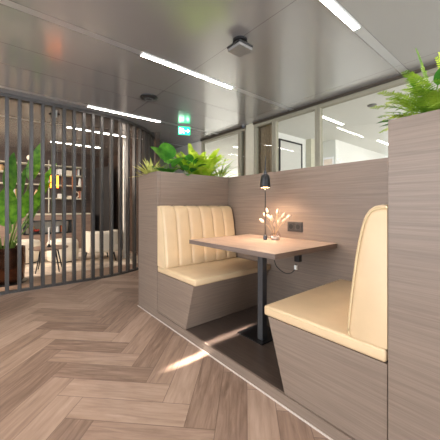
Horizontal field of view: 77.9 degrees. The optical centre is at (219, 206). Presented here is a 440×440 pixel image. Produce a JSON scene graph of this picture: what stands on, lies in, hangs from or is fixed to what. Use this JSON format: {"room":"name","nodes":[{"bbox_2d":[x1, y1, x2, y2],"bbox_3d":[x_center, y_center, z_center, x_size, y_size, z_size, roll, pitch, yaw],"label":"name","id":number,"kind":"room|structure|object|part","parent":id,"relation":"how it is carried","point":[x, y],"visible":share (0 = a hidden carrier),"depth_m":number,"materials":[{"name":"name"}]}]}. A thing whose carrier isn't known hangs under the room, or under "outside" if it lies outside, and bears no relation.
{"room":"office lounge","nodes":[
{"label":"office lounge","id":0,"kind":"room"},
{"bbox_2d":[0,147,107,213],"bbox_3d":[-5.739,-0.155,5.765,6.500,2.450,0.100,0,0,-40],"label":"wall","id":1,"kind":"structure","parent":0,"point":[25,152],"depth_m":7.31,"materials":[{"name":"brown wood"}]},
{"bbox_2d":[0,157,80,212],"bbox_3d":[-4.594,-0.490,6.451,2.540,1.280,0.299,0,0,-40],"label":"wall shelving","id":2,"kind":"object","parent":1,"relation":"attached to","point":[36,181],"visible":0.34,"depth_m":6.96,"materials":[{"name":"brown wood"}]},
{"bbox_3d":[-4.588,-1.010,6.444,2.540,0.024,0.280,0,0,-40],"label":"shelf","id":3,"kind":"part","parent":2,"relation":"part of","materials":[{"name":"beige wood"}]},
{"bbox_3d":[-4.588,-0.790,6.444,2.540,0.024,0.280,0,0,-40],"label":"shelf","id":4,"kind":"part","parent":2,"relation":"part of","materials":[{"name":"brown wood"}]},
{"bbox_3d":[-4.588,-0.530,6.444,2.540,0.024,0.280,0,0,-40],"label":"shelf","id":5,"kind":"part","parent":2,"relation":"part of","materials":[{"name":"brown wood"}]},
{"bbox_2d":[108,138,159,252],"bbox_3d":[-2.502,-0.155,7.021,0.090,2.450,3.890,0,0,-40],"label":"wall","id":6,"kind":"structure","parent":0,"point":[156,141],"depth_m":6.52,"materials":[{"name":"brown wood"}]},
{"bbox_2d":[0,249,328,439],"bbox_3d":[-1.859,1.100,1.739,7.350,0.060,13.050,0,0,-40],"label":"floor","id":7,"kind":"structure","parent":0,"point":[81,360],"depth_m":1.69,"materials":[{"name":"brown wood"}]},
{"bbox_2d":[0,245,27,286],"bbox_3d":[-2.997,0.820,3.829,0.477,0.499,0.480,0,0,-40],"label":"plant pot","id":8,"kind":"object","parent":7,"relation":"on","point":[12,251],"visible":0.52,"depth_m":3.70,"materials":[{"name":"brown metal"}]},
{"bbox_2d":[0,144,56,248],"bbox_3d":[-2.836,-0.170,3.947,0.441,1.590,0.912,0,0,37],"label":"plant","id":9,"kind":"object","parent":8,"relation":"on","point":[36,153],"visible":0.48,"depth_m":3.91,"materials":[{"name":"green plant"}]},
{"bbox_2d":[0,92,154,294],"bbox_3d":[-2.458,-0.154,3.644,0.638,2.449,4.244,0,0,40],"label":"slatted screen","id":10,"kind":"object","parent":7,"relation":"on","point":[146,138],"visible":0.79,"depth_m":3.80,"materials":[{"name":"black metal"}]},
{"bbox_3d":[-2.461,1.055,3.641,0.610,0.030,4.230,0,0,40],"label":"rail","id":11,"kind":"part","parent":10,"relation":"part of","materials":[{"name":"black metal"}]},
{"bbox_3d":[-2.457,-1.357,3.644,0.635,0.044,4.244,0,0,40],"label":"rail","id":12,"kind":"part","parent":10,"relation":"part of","materials":[{"name":"grey metal"}]},
{"bbox_2d":[25,248,137,277],"bbox_3d":[-3.782,1.063,5.242,3.850,0.011,3.000,0,0,-40],"label":"rug","id":13,"kind":"object","parent":7,"relation":"on","point":[88,257],"visible":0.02,"depth_m":4.96,"materials":[{"name":"beige carpet"}]},
{"bbox_2d":[16,239,39,263],"bbox_3d":[-3.686,0.842,5.115,0.540,0.433,0.540,0,0,-40],"label":"armchair","id":14,"kind":"object","parent":13,"relation":"on","point":[25,242],"visible":0.38,"depth_m":5.03,"materials":[{"name":"beige fabric"}]},
{"bbox_2d":[0,213,90,247],"bbox_3d":[-4.578,0.614,6.322,2.800,0.887,0.519,0,0,-40],"label":"sideboard","id":15,"kind":"object","parent":13,"relation":"on","point":[36,221],"visible":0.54,"depth_m":6.67,"materials":[{"name":"brown wood"}]},
{"bbox_3d":[-4.070,0.487,6.457,0.988,0.325,0.060,0,0,-40],"label":"niche frame","id":16,"kind":"part","parent":15,"relation":"part of","materials":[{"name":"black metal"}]},
{"bbox_2d":[28,245,67,273],"bbox_3d":[-2.829,0.865,4.500,0.560,0.389,0.560,0,0,-40],"label":"coffee table","id":17,"kind":"object","parent":13,"relation":"on","point":[58,247],"visible":0.61,"depth_m":4.42,"materials":[{"name":"brown wood"}]},
{"bbox_3d":[-2.885,0.875,4.317,0.096,0.367,0.071,0,0,-40],"label":"leg","id":18,"kind":"part","parent":17,"relation":"part of","materials":[{"name":"black metal"}]},
{"bbox_2d":[47,228,50,246],"bbox_3d":[-2.829,0.509,4.500,0.070,0.320,0.070,0,0,-40],"label":"candle holder","id":19,"kind":"object","parent":17,"relation":"on","point":[48,245],"visible":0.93,"depth_m":4.49,"materials":[{"name":"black metal"}]},
{"bbox_2d":[48,228,49,243],"bbox_3d":[-2.829,0.484,4.500,0.023,0.270,0.024,0,0,-40],"label":"candle","id":20,"kind":"object","parent":19,"relation":"on","point":[48,228],"depth_m":4.49,"materials":[{"name":"white wax"}]},
{"bbox_3d":[-2.650,0.875,4.431,0.111,0.367,0.028,0,0,18],"label":"leg","id":21,"kind":"part","parent":17,"relation":"part of","materials":[{"name":"black metal"}]},
{"bbox_2d":[47,238,78,262],"bbox_3d":[-3.043,0.842,5.273,0.540,0.433,0.540,0,0,-40],"label":"armchair","id":22,"kind":"object","parent":13,"relation":"on","point":[59,240],"visible":0.45,"depth_m":5.10,"materials":[{"name":"beige fabric"}]},
{"bbox_2d":[95,163,108,230],"bbox_3d":[-2.988,0.003,7.067,0.238,2.106,1.212,0,0,-40],"label":"divider","id":23,"kind":"object","parent":13,"relation":"on","point":[106,169],"visible":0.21,"depth_m":7.20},
{"bbox_3d":[-2.783,0.003,6.834,0.040,2.106,0.607,0,0,-22],"label":"divider panel","id":24,"kind":"part","parent":23,"relation":"part of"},
{"bbox_2d":[86,229,117,260],"bbox_3d":[-2.352,0.765,5.355,0.640,0.590,0.660,0,0,-40],"label":"lounge armchair","id":25,"kind":"object","parent":13,"relation":"on","point":[115,232],"visible":0.49,"depth_m":5.10,"materials":[{"name":"beige fabric"}]},
{"bbox_3d":[-2.371,0.795,5.378,0.560,0.170,0.600,0,0,-40],"label":"seat","id":26,"kind":"part","parent":25,"relation":"part of","materials":[{"name":"beige fabric"}]},
{"bbox_3d":[-2.268,0.650,5.254,0.640,0.360,0.399,0,0,-40],"label":"backrest","id":27,"kind":"part","parent":25,"relation":"part of","materials":[{"name":"beige fabric"}]},
{"bbox_2d":[122,139,125,257],"bbox_3d":[-1.962,-0.154,5.600,0.068,2.449,0.068,0,0,-40],"label":"post","id":28,"kind":"object","parent":7,"relation":"on","point":[124,140],"visible":0.64,"depth_m":5.57,"materials":[{"name":"silver metal"}]},
{"bbox_2d":[139,171,227,317],"bbox_3d":[-0.355,0.365,3.093,1.005,1.410,0.440,0,0,-40],"label":"divider","id":29,"kind":"object","parent":7,"relation":"on","point":[157,188],"visible":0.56,"depth_m":2.79,"materials":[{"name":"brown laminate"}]},
{"bbox_2d":[129,157,166,177],"bbox_3d":[-0.709,-0.418,2.903,0.448,0.237,0.427,0,0,-40],"label":"spiky succulent","id":30,"kind":"object","parent":29,"relation":"on","point":[149,167],"visible":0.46,"depth_m":2.83,"materials":[{"name":"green plant"}]},
{"bbox_3d":[-0.729,0.365,2.784,0.035,1.410,0.440,0,0,-40],"label":"panel","id":31,"kind":"part","parent":29,"relation":"part of","materials":[{"name":"grey laminate"}]},
{"bbox_2d":[151,142,183,171],"bbox_3d":[-0.535,-0.470,2.892,0.461,0.343,0.428,0,0,-40],"label":"philodendron","id":32,"kind":"object","parent":29,"relation":"on","point":[166,152],"visible":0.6,"depth_m":2.81,"materials":[{"name":"green plant"}]},
{"bbox_2d":[173,154,205,175],"bbox_3d":[-0.357,-0.417,2.886,0.409,0.238,0.278,0,0,14],"label":"pothos","id":33,"kind":"object","parent":29,"relation":"on","point":[189,157],"visible":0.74,"depth_m":2.87,"materials":[{"name":"green plant"}]},
{"bbox_3d":[-0.212,0.365,2.949,0.969,1.410,0.035,0,0,-40],"label":"panel","id":34,"kind":"part","parent":29,"relation":"part of","materials":[{"name":"grey laminate"}]},
{"bbox_2d":[174,143,223,174],"bbox_3d":[-0.280,-0.486,3.068,0.662,0.375,0.592,0,0,12],"label":"fern plant","id":35,"kind":"object","parent":29,"relation":"on","point":[191,150],"visible":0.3,"depth_m":2.95,"materials":[{"name":"green plant"}]},
{"bbox_2d":[174,149,233,175],"bbox_3d":[-0.181,-0.462,3.111,0.719,0.327,0.687,0,0,7],"label":"fern plant","id":36,"kind":"object","parent":29,"relation":"in","point":[207,170],"visible":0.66,"depth_m":3.00,"materials":[{"name":"green plant"}]},
{"bbox_2d":[211,158,239,176],"bbox_3d":[0.016,-0.452,3.215,0.630,0.374,0.649,0,0,-22],"label":"spider plant","id":37,"kind":"object","parent":29,"relation":"in","point":[227,168],"visible":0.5,"depth_m":3.12,"materials":[{"name":"green plant"}]},
{"bbox_2d":[137,305,332,439],"bbox_3d":[0.028,1.067,1.827,0.006,0.007,2.880,0,0,-40],"label":"trim","id":38,"kind":"structure","parent":7,"relation":"on","point":[263,392],"depth_m":1.62,"materials":[{"name":"silver metal"}]},
{"bbox_2d":[157,305,387,439],"bbox_3d":[0.377,1.038,2.125,0.910,0.063,1.981,0,0,-40],"label":"platform","id":39,"kind":"object","parent":7,"relation":"on","point":[257,363],"visible":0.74,"depth_m":1.87,"materials":[{"name":"laminate"}]},
{"bbox_2d":[157,206,269,328],"bbox_3d":[-0.050,0.498,2.640,0.905,1.014,0.646,0,0,-40],"label":"bench","id":40,"kind":"object","parent":39,"relation":"on","point":[197,284],"visible":0.91,"depth_m":2.54,"materials":[{"name":"grey laminate"}]},
{"bbox_3d":[-0.393,0.816,2.374,0.022,0.378,0.611,0,0,-40],"label":"panel","id":41,"kind":"part","parent":40,"relation":"part of","materials":[{"name":"grey laminate"}]},
{"bbox_3d":[-0.201,0.279,2.820,0.889,0.576,0.171,0,0,-40],"label":"backrest","id":42,"kind":"part","parent":40,"relation":"part of","materials":[{"name":"beige leather"}]},
{"bbox_2d":[158,257,269,285],"bbox_3d":[-0.048,0.597,2.639,0.903,0.057,0.639,0,0,-40],"label":"seat cushion","id":43,"kind":"object","parent":40,"relation":"on","point":[217,270],"depth_m":2.45,"materials":[{"name":"beige leather"}]},
{"bbox_3d":[0.094,0.816,2.490,0.874,0.378,0.162,0,0,-40],"label":"panel","id":44,"kind":"part","parent":40,"relation":"part of","materials":[{"name":"grey laminate"}]},
{"bbox_2d":[189,234,336,344],"bbox_3d":[0.330,0.651,2.290,0.771,0.714,0.960,0,0,-40],"label":"table","id":45,"kind":"object","parent":39,"relation":"on","point":[260,333],"visible":0.93,"depth_m":2.05,"materials":[{"name":"laminate"}]},
{"bbox_3d":[0.325,1.004,2.157,0.270,0.007,0.260,0,0,-40],"label":"plate","id":46,"kind":"part","parent":45,"relation":"part of","materials":[{"name":"black metal"}]},
{"bbox_3d":[0.320,0.668,2.061,0.050,0.665,0.050,0,0,-40],"label":"leg","id":47,"kind":"part","parent":45,"relation":"part of","materials":[{"name":"grey metal"}]},
{"bbox_2d":[260,156,269,239],"bbox_3d":[0.400,-0.075,2.404,0.091,0.739,0.091,0,0,-40],"label":"table lamp","id":48,"kind":"object","parent":45,"relation":"on","point":[265,179],"visible":1,"depth_m":2.39,"materials":[{"name":"grey metal"}]},
{"bbox_3d":[0.400,-0.227,2.404,0.091,0.122,0.091,0,0,-40],"label":"lamp shade","id":49,"kind":"part","parent":48,"relation":"part of","materials":[{"name":"black metal"}]},
{"bbox_3d":[0.400,-0.096,2.404,0.011,0.699,0.011,0,0,3],"label":"stem","id":50,"kind":"part","parent":48,"relation":"part of","materials":[{"name":"grey metal"}]},
{"bbox_2d":[270,231,280,239],"bbox_3d":[0.486,0.254,2.394,0.094,0.080,0.094,0,0,-40],"label":"glass vase","id":51,"kind":"object","parent":45,"relation":"on","point":[272,237],"visible":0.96,"depth_m":2.37,"materials":[{"name":"white"}]},
{"bbox_2d":[259,208,290,235],"bbox_3d":[0.476,0.132,2.402,0.103,0.246,0.347,0,0,-31],"label":"bunch","id":52,"kind":"object","parent":51,"relation":"in","point":[271,218],"visible":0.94,"depth_m":2.38,"materials":[{"name":"plant"}]},
{"bbox_2d":[274,255,301,273],"bbox_3d":[0.520,0.432,2.164,0.040,0.202,0.278,0,0,-40],"label":"power cable","id":53,"kind":"object","parent":45,"relation":"hanging from","point":[298,258],"visible":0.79,"depth_m":2.07,"materials":[{"name":"black plastic"}]},
{"bbox_2d":[264,204,387,439],"bbox_3d":[0.803,0.498,1.608,0.905,1.014,0.646,0,0,-40],"label":"bench","id":54,"kind":"object","parent":39,"relation":"on","point":[330,340],"visible":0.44,"depth_m":1.21,"materials":[{"name":"grey laminate"}]},
{"bbox_2d":[264,279,387,361],"bbox_3d":[0.802,0.597,1.611,0.903,0.057,0.639,0,0,-40],"label":"seat cushion","id":55,"kind":"object","parent":54,"relation":"on","point":[320,313],"depth_m":1.43,"materials":[{"name":"beige leather"}]},
{"bbox_3d":[0.477,0.816,1.322,0.022,0.378,0.611,0,0,-40],"label":"panel","id":56,"kind":"part","parent":54,"relation":"part of","materials":[{"name":"grey laminate"}]},
{"bbox_3d":[0.951,0.279,1.426,0.889,0.576,0.171,0,0,-40],"label":"backrest","id":57,"kind":"part","parent":54,"relation":"part of","materials":[{"name":"beige leather"}]},
{"bbox_2d":[228,158,387,304],"bbox_3d":[0.751,0.365,2.434,0.060,1.410,1.983,0,0,-40],"label":"panel","id":58,"kind":"object","parent":7,"relation":"on","point":[332,202],"visible":0.41,"depth_m":2.33,"materials":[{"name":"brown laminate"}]},
{"bbox_2d":[287,221,302,231],"bbox_3d":[0.677,0.183,2.465,0.014,0.090,0.160,0,0,-40],"label":"power socket","id":59,"kind":"object","parent":58,"relation":"attached to","point":[291,226],"visible":1,"depth_m":2.46,"materials":[{"name":"plastic"}]},
{"bbox_2d":[288,223,293,229],"bbox_3d":[0.651,0.183,2.491,0.004,0.068,0.068,0,0,-40],"label":"outlet","id":60,"kind":"object","parent":59,"relation":"attached to","point":[290,225],"depth_m":2.49,"materials":[{"name":"plastic"}]},
{"bbox_2d":[295,223,300,230],"bbox_3d":[0.698,0.183,2.434,0.004,0.068,0.068,0,0,-40],"label":"outlet","id":61,"kind":"object","parent":59,"relation":"attached to","point":[297,225],"depth_m":2.43,"materials":[{"name":"plastic"}]},
{"bbox_2d":[388,109,439,439],"bbox_3d":[1.195,0.365,1.218,1.005,1.410,0.455,0,0,-40],"label":"divider","id":62,"kind":"object","parent":7,"relation":"on","point":[413,140],"visible":1,"depth_m":1.00,"materials":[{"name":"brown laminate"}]},
{"bbox_2d":[370,48,439,117],"bbox_3d":[0.830,-0.480,1.060,0.446,0.363,0.519,0,0,-20],"label":"fern plant","id":63,"kind":"object","parent":62,"relation":"in","point":[432,97],"visible":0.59,"depth_m":1.02,"materials":[{"name":"green plant"}]},
{"bbox_2d":[376,68,439,126],"bbox_3d":[0.808,-0.409,1.080,0.175,0.222,0.328,0,0,-40],"label":"plant","id":64,"kind":"object","parent":62,"relation":"in","point":[437,74],"visible":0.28,"depth_m":1.01,"materials":[{"name":"green plant"}]},
{"bbox_2d":[380,52,439,132],"bbox_3d":[1.021,-0.501,1.149,0.626,0.411,0.577,0,0,10],"label":"fern plant","id":65,"kind":"object","parent":62,"relation":"in","point":[405,89],"visible":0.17,"depth_m":1.17,"materials":[{"name":"green plant"}]},
{"bbox_2d":[404,78,439,113],"bbox_3d":[0.955,-0.392,0.905,0.549,0.220,0.553,0,0,-40],"label":"fern plant","id":66,"kind":"object","parent":62,"relation":"in","point":[436,80],"visible":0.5,"depth_m":0.99,"materials":[{"name":"green plant"}]},
{"bbox_2d":[160,141,200,173],"bbox_3d":[-1.734,-0.155,7.370,0.080,2.450,4.330,0,0,-40],"label":"wall","id":67,"kind":"structure","parent":0,"point":[196,146],"depth_m":6.22,"materials":[{"name":"grey paint"}]},
{"bbox_2d":[200,128,239,175],"bbox_3d":[-0.007,-0.155,5.223,0.095,2.450,1.140,0,0,-40],"label":"window","id":68,"kind":"structure","parent":67,"relation":"in","point":[235,131],"depth_m":5.07,"materials":[{"name":"beige metal"}]},
{"bbox_2d":[0,0,439,169],"bbox_3d":[0.318,-1.410,3.539,13.000,0.060,13.050,0,0,-40],"label":"ceiling","id":69,"kind":"structure","parent":0,"point":[80,54],"depth_m":2.62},
{"bbox_2d":[56,113,59,188],"bbox_3d":[-2.418,-0.822,4.050,0.060,1.114,0.060,0,0,-40],"label":"pendant lamp","id":70,"kind":"object","parent":69,"relation":"hanging from","point":[58,114],"visible":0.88,"depth_m":4.05,"materials":[{"name":"yellow metal"}]},
{"bbox_3d":[-2.418,-0.915,4.050,0.004,0.890,0.004,0,0,-40],"label":"cord","id":71,"kind":"part","parent":70,"relation":"part of","materials":[{"name":"black metal"}]},
{"bbox_2d":[67,126,125,136],"bbox_3d":[-2.243,-1.374,5.035,1.048,0.012,0.054,0,0,-40],"label":"recessed light","id":72,"kind":"object","parent":69,"relation":"in","point":[67,126],"visible":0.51,"depth_m":4.98,"materials":[{"name":"white plastic"}]},
{"bbox_2d":[87,105,160,122],"bbox_3d":[-1.390,-1.374,4.067,1.088,0.012,0.054,0,0,-40],"label":"recessed light","id":73,"kind":"object","parent":69,"relation":"in","point":[89,106],"visible":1,"depth_m":4.01,"materials":[{"name":"white plastic"}]},
{"bbox_2d":[140,93,157,101],"bbox_3d":[-0.895,-1.363,3.428,0.220,0.033,0.220,0,0,-40],"label":"ceiling speaker","id":74,"kind":"object","parent":69,"relation":"attached to","point":[146,97],"visible":1,"depth_m":3.39,"materials":[{"name":"black metal"}]},
{"bbox_2d":[142,96,155,100],"bbox_3d":[-0.895,-1.361,3.428,0.178,0.027,0.178,0,0,-40],"label":"grille","id":75,"kind":"object","parent":74,"relation":"attached to","point":[146,98],"depth_m":3.40,"materials":[{"name":"black metal"}]},
{"bbox_2d":[178,124,190,134],"bbox_3d":[-0.607,-1.297,4.610,0.210,0.164,0.040,0,0,-12],"label":"exit sign","id":76,"kind":"object","parent":69,"relation":"hanging from","point":[182,129],"visible":1,"depth_m":4.60,"materials":[{"name":"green plastic"}]},
{"bbox_2d":[140,52,233,88],"bbox_3d":[-0.285,-1.374,2.801,1.098,0.012,0.054,0,0,-40],"label":"recessed light","id":77,"kind":"object","parent":69,"relation":"in","point":[142,54],"visible":1,"depth_m":2.73,"materials":[{"name":"white plastic"}]},
{"bbox_2d":[227,36,252,57],"bbox_3d":[0.166,-1.333,2.254,0.156,0.094,0.156,0,0,-40],"label":"ceiling sensor","id":78,"kind":"object","parent":69,"relation":"attached to","point":[239,47],"visible":1,"depth_m":2.22,"materials":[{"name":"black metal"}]},
{"bbox_3d":[0.166,-1.320,2.254,0.156,0.016,0.156,0,0,-40],"label":"plate","id":79,"kind":"part","parent":78,"relation":"part of","materials":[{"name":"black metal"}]},
{"bbox_2d":[244,132,244,174],"bbox_3d":[0.458,-0.169,4.881,0.061,2.418,0.320,0,0,-40],"label":"curtain","id":80,"kind":"object","parent":69,"relation":"hanging from","point":[244,132],"visible":0.02,"depth_m":4.87,"materials":[{"name":"fabric"}]},
{"bbox_2d":[258,124,271,173],"bbox_3d":[0.770,-0.169,4.503,0.061,2.418,0.420,0,0,-40],"label":"curtain","id":81,"kind":"object","parent":69,"relation":"hanging from","point":[265,132],"visible":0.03,"depth_m":4.53,"materials":[{"name":"fabric"}]},
{"bbox_2d":[323,115,343,124],"bbox_3d":[1.781,-1.374,4.327,0.708,0.012,0.054,0,0,-40],"label":"recessed light","id":82,"kind":"object","parent":69,"relation":"in","point":[324,117],"visible":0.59,"depth_m":4.33,"materials":[{"name":"white plastic"}]},
{"bbox_2d":[319,0,360,30],"bbox_3d":[0.635,-1.374,1.751,1.098,0.012,0.054,0,0,-40],"label":"recessed light","id":83,"kind":"object","parent":69,"relation":"in","point":[331,5],"visible":1,"depth_m":1.94,"materials":[{"name":"white plastic"}]},
{"bbox_2d":[214,166,237,176],"bbox_3d":[1.068,-0.155,8.830,0.100,2.450,5.650,0,0,-40],"label":"wall","id":84,"kind":"structure","parent":0,"point":[235,170],"depth_m":9.52,"materials":[{"name":"white paint"}]},
{"bbox_2d":[278,132,305,167],"bbox_3d":[1.316,-0.155,5.305,2.010,2.450,0.100,0,0,-40],"label":"wall","id":85,"kind":"structure","parent":0,"point":[280,135],"depth_m":5.50,"materials":[{"name":"white paint"}]},
{"bbox_2d":[238,125,245,175],"bbox_3d":[0.412,-0.155,4.716,0.095,2.450,0.165,0,0,-40],"label":"window","id":86,"kind":"structure","parent":85,"relation":"in","point":[242,131],"depth_m":4.75,"materials":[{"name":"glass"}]},
{"bbox_2d":[246,123,253,174],"bbox_3d":[0.531,-0.155,4.591,0.090,2.450,0.170,0,0,-40],"label":"trim","id":87,"kind":"structure","parent":85,"relation":"attached to","point":[249,128],"depth_m":4.55,"materials":[{"name":"beige paint"}]},
{"bbox_2d":[253,116,273,173],"bbox_3d":[0.710,-0.155,4.356,0.095,2.450,0.410,0,0,-40],"label":"window","id":88,"kind":"structure","parent":85,"relation":"in","point":[270,120],"depth_m":4.44,"materials":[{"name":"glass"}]},
{"bbox_2d":[278,138,301,170],"bbox_3d":[1.385,-0.095,5.253,0.730,2.330,0.068,0,0,-40],"label":"door","id":89,"kind":"structure","parent":85,"relation":"in","point":[289,152],"depth_m":5.23,"materials":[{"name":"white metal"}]},
{"bbox_2d":[273,102,316,171],"bbox_3d":[1.076,-0.155,3.913,0.095,2.450,0.730,0,0,-40],"label":"window","id":90,"kind":"structure","parent":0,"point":[312,107],"depth_m":3.94,"materials":[{"name":"beige metal"}]},
{"bbox_2d":[306,139,314,167],"bbox_3d":[1.988,-0.155,5.718,0.450,2.450,0.120,0,0,-40],"label":"pier","id":91,"kind":"object","parent":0,"point":[310,143],"visible":0.21,"depth_m":5.58,"materials":[{"name":"beige paint"}]},
{"bbox_2d":[323,139,387,163],"bbox_3d":[3.567,-0.155,6.907,3.500,2.450,0.500,0,0,-40],"label":"wall","id":92,"kind":"structure","parent":0,"point":[341,152],"depth_m":5.87,"materials":[{"name":"white paint"}]},
{"bbox_2d":[316,63,439,165],"bbox_3d":[1.809,-0.155,3.026,0.095,2.450,1.560,0,0,-40],"label":"window","id":93,"kind":"structure","parent":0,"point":[399,80],"depth_m":3.23,"materials":[{"name":"beige metal"}]},
{"bbox_2d":[323,157,332,165],"bbox_3d":[1.400,-0.582,3.522,0.009,0.110,0.140,0,0,-40],"label":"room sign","id":94,"kind":"object","parent":93,"relation":"attached to","point":[329,160],"visible":0.75,"depth_m":3.52,"materials":[{"name":"white plastic"}]}
]}

